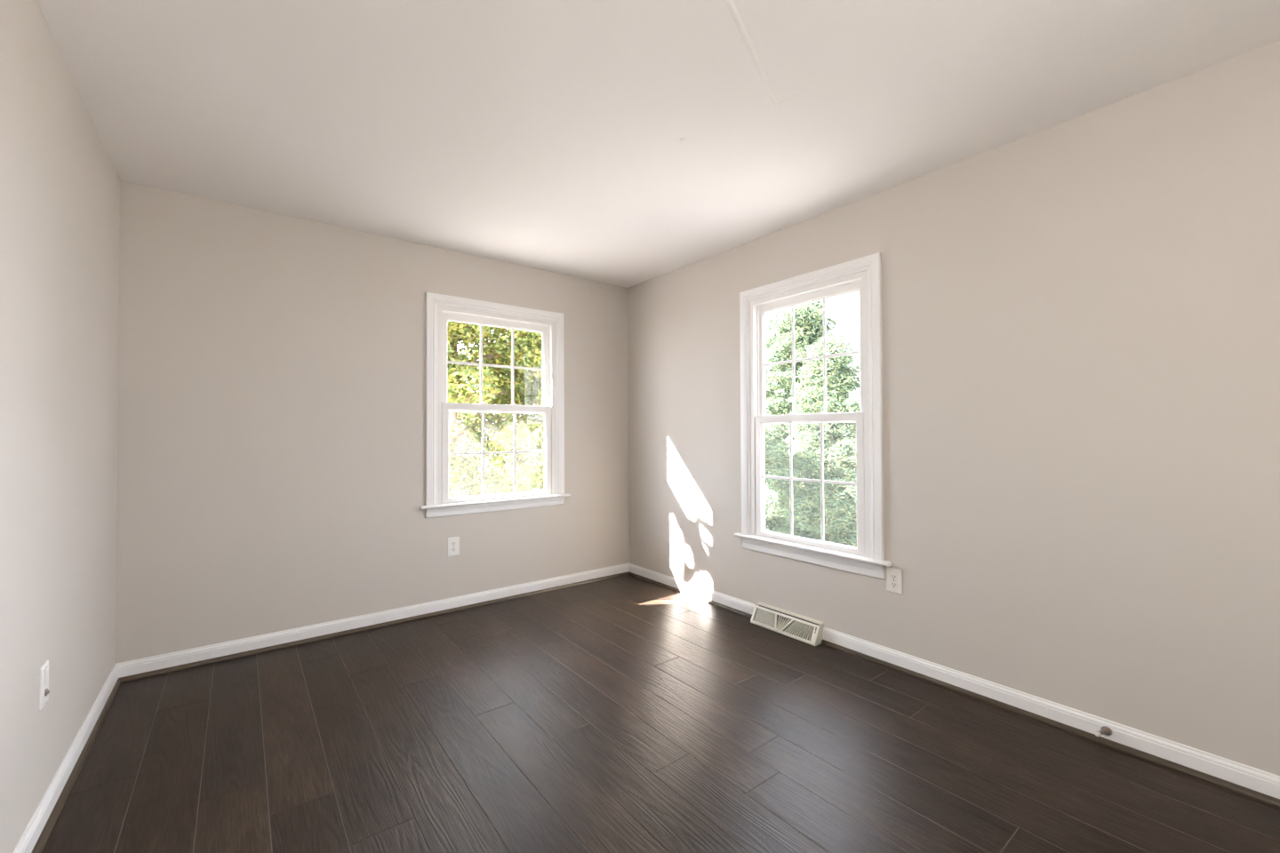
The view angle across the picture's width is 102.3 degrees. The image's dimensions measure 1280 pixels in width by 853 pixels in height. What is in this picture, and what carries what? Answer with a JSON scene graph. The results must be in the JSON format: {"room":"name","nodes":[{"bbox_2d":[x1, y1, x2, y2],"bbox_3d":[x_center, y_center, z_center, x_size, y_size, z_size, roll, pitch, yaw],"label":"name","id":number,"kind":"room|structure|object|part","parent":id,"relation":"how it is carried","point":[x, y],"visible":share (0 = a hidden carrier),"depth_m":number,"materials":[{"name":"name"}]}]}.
{"room":"empty bedroom","nodes":[
{"label":"empty bedroom","id":0,"kind":"room"},
{"bbox_2d":[0,0,119,852],"bbox_3d":[-1.188,-0.016,0.699,0.100,2.600,4.400,0,-1,-38],"label":"wall","id":1,"kind":"structure","parent":0,"point":[60,185],"depth_m":1.58,"materials":[{"name":"paint"}]},
{"bbox_2d":[38,660,49,711],"bbox_3d":[-1.778,0.772,1.544,0.013,0.124,0.078,0,-1,-38],"label":"cable wall plate","id":2,"kind":"object","parent":1,"relation":"attached to","point":[44,691],"visible":1,"depth_m":1.53,"materials":[{"name":"white plastic"}]},
{"bbox_2d":[12,664,118,852],"bbox_3d":[-1.170,1.142,0.757,0.012,0.087,4.300,0,-1,-38],"label":"baseboard","id":3,"kind":"structure","parent":1,"relation":"attached to","point":[27,843],"depth_m":1.69,"materials":[{"name":"white paint"}]},
{"bbox_2d":[31,678,122,852],"bbox_3d":[-1.159,1.175,0.765,0.016,0.020,4.275,0,-1,-38],"label":"trim","id":4,"kind":"structure","parent":1,"relation":"attached to","point":[46,832],"depth_m":1.75,"materials":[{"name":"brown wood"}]},
{"bbox_2d":[115,180,628,663],"bbox_3d":[-1.331,0.022,3.428,3.225,2.600,0.085,0,-1,-38],"label":"wall","id":5,"kind":"structure","parent":0,"point":[271,404],"depth_m":2.92,"materials":[{"name":"paint"}]},
{"bbox_2d":[116,563,628,678],"bbox_3d":[-1.290,1.178,3.378,3.040,0.087,0.012,0,-1,-38],"label":"baseboard","id":6,"kind":"structure","parent":5,"relation":"attached to","point":[135,667],"depth_m":3.01,"materials":[{"name":"white paint"}]},
{"bbox_2d":[120,571,628,682],"bbox_3d":[-1.281,1.211,3.366,3.015,0.020,0.016,0,-1,-38],"label":"trim","id":7,"kind":"structure","parent":5,"relation":"attached to","point":[411,619],"depth_m":3.00,"materials":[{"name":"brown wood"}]},
{"bbox_2d":[447,536,459,556],"bbox_3d":[-1.239,0.797,3.426,0.078,0.122,0.008,0,-1,-38],"label":"electrical outlet","id":8,"kind":"object","parent":5,"relation":"attached to","point":[452,543],"visible":1,"depth_m":3.42,"materials":[{"name":"white plastic"}]},
{"bbox_2d":[419,292,570,518],"bbox_3d":[-0.998,-0.138,3.657,1.084,1.459,0.130,0,-1,-38],"label":"window","id":9,"kind":"structure","parent":5,"relation":"in","point":[440,308],"depth_m":3.61,"materials":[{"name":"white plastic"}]},
{"bbox_3d":[-1.020,-0.430,3.688,0.794,0.663,0.030,0,-1,-38],"label":"sash","id":10,"kind":"part","parent":9,"relation":"part of","materials":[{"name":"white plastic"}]},
{"bbox_3d":[-0.996,0.176,3.651,0.801,0.664,0.029,0,-1,-38],"label":"sash","id":11,"kind":"part","parent":9,"relation":"part of","materials":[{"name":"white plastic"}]},
{"bbox_2d":[35,0,1279,287],"bbox_3d":[0.014,-1.253,1.708,3.225,0.108,4.485,0,-1,-38],"label":"ceiling","id":12,"kind":"structure","parent":0,"point":[624,143],"depth_m":1.88,"materials":[{"name":"paint"}]},
{"bbox_2d":[41,575,1279,852],"bbox_3d":[0.025,1.242,1.674,3.225,0.100,4.485,0,-1,-38],"label":"floor","id":13,"kind":"structure","parent":0,"point":[627,714],"depth_m":1.86,"materials":[{"name":"brown wood"}]},
{"bbox_2d":[750,601,823,646],"bbox_3d":[0.852,1.151,3.026,0.088,0.111,0.451,0,-1,-38],"label":"floor vent","id":14,"kind":"object","parent":13,"relation":"in","point":[795,626],"visible":1,"depth_m":3.00,"materials":[{"name":"beige metal"}]},
{"bbox_3d":[0.767,1.160,3.118,0.046,0.074,0.154,0,-1,-38],"label":"louver panel","id":15,"kind":"part","parent":14,"relation":"part of","materials":[{"name":"beige metal"}]},
{"bbox_3d":[0.842,1.158,3.022,0.046,0.074,0.090,0,-1,-38],"label":"louver panel","id":16,"kind":"part","parent":14,"relation":"part of","materials":[{"name":"beige metal"}]},
{"bbox_3d":[0.905,1.157,2.940,0.046,0.074,0.172,0,-1,-38],"label":"louver panel","id":17,"kind":"part","parent":14,"relation":"part of","materials":[{"name":"beige metal"}]},
{"bbox_2d":[627,40,1279,775],"bbox_3d":[1.285,0.000,2.620,0.085,2.600,4.400,0,-1,-38],"label":"wall","id":18,"kind":"structure","parent":0,"point":[1081,315],"depth_m":2.04,"materials":[{"name":"paint"}]},
{"bbox_2d":[733,252,892,579],"bbox_3d":[0.963,-0.050,2.995,0.130,1.658,1.003,0,-1,-38],"label":"window","id":19,"kind":"structure","parent":18,"relation":"in","point":[863,275],"depth_m":2.91,"materials":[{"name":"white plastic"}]},
{"bbox_3d":[0.963,0.304,2.989,0.029,0.752,0.720,0,-1,-38],"label":"sash","id":20,"kind":"part","parent":19,"relation":"part of","materials":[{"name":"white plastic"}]},
{"bbox_3d":[0.988,-0.396,3.020,0.030,0.755,0.713,0,-1,-38],"label":"sash","id":21,"kind":"part","parent":19,"relation":"part of","materials":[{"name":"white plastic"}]},
{"bbox_3d":[1.009,0.302,3.025,0.008,0.756,0.725,0,-1,-38],"label":"screen frame","id":22,"kind":"part","parent":19,"relation":"part of","materials":[{"name":"white plastic"}]},
{"bbox_2d":[886,567,902,594],"bbox_3d":[1.264,0.768,2.566,0.008,0.122,0.078,0,-1,-38],"label":"electrical outlet","id":23,"kind":"object","parent":18,"relation":"attached to","point":[893,576],"visible":1,"depth_m":2.56,"materials":[{"name":"beige plastic"}]},
{"bbox_2d":[889,582,896,588],"bbox_3d":[1.261,0.788,2.564,0.003,0.028,0.034,0,-1,-38],"label":"receptacle","id":24,"kind":"object","parent":23,"relation":"attached to","point":[892,585],"depth_m":2.57,"materials":[{"name":"beige plastic"}]},
{"bbox_2d":[889,574,896,580],"bbox_3d":[1.261,0.749,2.564,0.003,0.028,0.034,0,-1,-38],"label":"receptacle","id":25,"kind":"object","parent":23,"relation":"attached to","point":[892,577],"depth_m":2.56,"materials":[{"name":"beige plastic"}]},
{"bbox_2d":[628,563,1279,799],"bbox_3d":[1.221,1.157,2.614,0.012,0.087,4.300,0,-1,-38],"label":"baseboard","id":26,"kind":"structure","parent":18,"relation":"attached to","point":[1259,780],"depth_m":2.08,"materials":[{"name":"white paint"}]},
{"bbox_2d":[1094,726,1112,736],"bbox_3d":[1.721,1.139,1.920,0.066,0.032,0.032,0,-1,-18],"label":"door stop","id":27,"kind":"object","parent":26,"relation":"attached to","point":[1106,731],"visible":1,"depth_m":1.92,"materials":[{"name":"silver metal"}]},
{"bbox_3d":[1.727,1.139,1.922,0.053,0.032,0.032,0,-1,-18],"label":"flared stem","id":28,"kind":"part","parent":27,"relation":"part of","materials":[{"name":"brown metal"}]},
{"bbox_2d":[628,571,1279,807],"bbox_3d":[1.210,1.190,2.605,0.016,0.020,4.275,0,-1,-38],"label":"trim","id":29,"kind":"structure","parent":18,"relation":"attached to","point":[1242,790],"depth_m":2.06,"materials":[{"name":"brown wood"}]},
{"label":"outside","id":30,"kind":"structure","parent":0,"visible":0},
{"bbox_2d":[451,467,813,530],"bbox_3d":[-0.080,4.279,4.273,120.000,0.100,120.000,0,-1,-38],"label":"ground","id":31,"kind":"structure","parent":30,"point":[456,489],"depth_m":38.36,"materials":[{"name":"green plant"}]},
{"bbox_2d":[447,320,543,497],"bbox_3d":[-3.154,0.384,10.208,6.129,7.937,4.821,0,-1,-38],"label":"broadleaf tree","id":32,"kind":"object","parent":31,"relation":"on","point":[497,381],"visible":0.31,"depth_m":9.56,"materials":[{"name":"green plant"}]},
{"bbox_2d":[764,298,856,543],"bbox_3d":[4.246,0.297,13.729,4.968,8.130,4.001,0,-1,11],"label":"tree","id":33,"kind":"object","parent":31,"relation":"on","point":[807,316],"visible":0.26,"depth_m":13.28,"materials":[{"name":"green plant"}]},
{"bbox_2d":[764,309,859,517],"bbox_3d":[6.668,-0.258,20.625,6.679,10.333,7.194,0,-1,-38],"label":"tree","id":34,"kind":"object","parent":31,"relation":"on","point":[771,496],"visible":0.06,"depth_m":19.27,"materials":[{"name":"green plant"}]},
{"bbox_2d":[766,332,860,547],"bbox_3d":[3.513,1.287,9.624,2.917,6.019,2.764,0,-1,-38],"label":"tree","id":35,"kind":"object","parent":31,"relation":"on","point":[837,510],"visible":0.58,"depth_m":9.46,"materials":[{"name":"green plant"}]}
]}

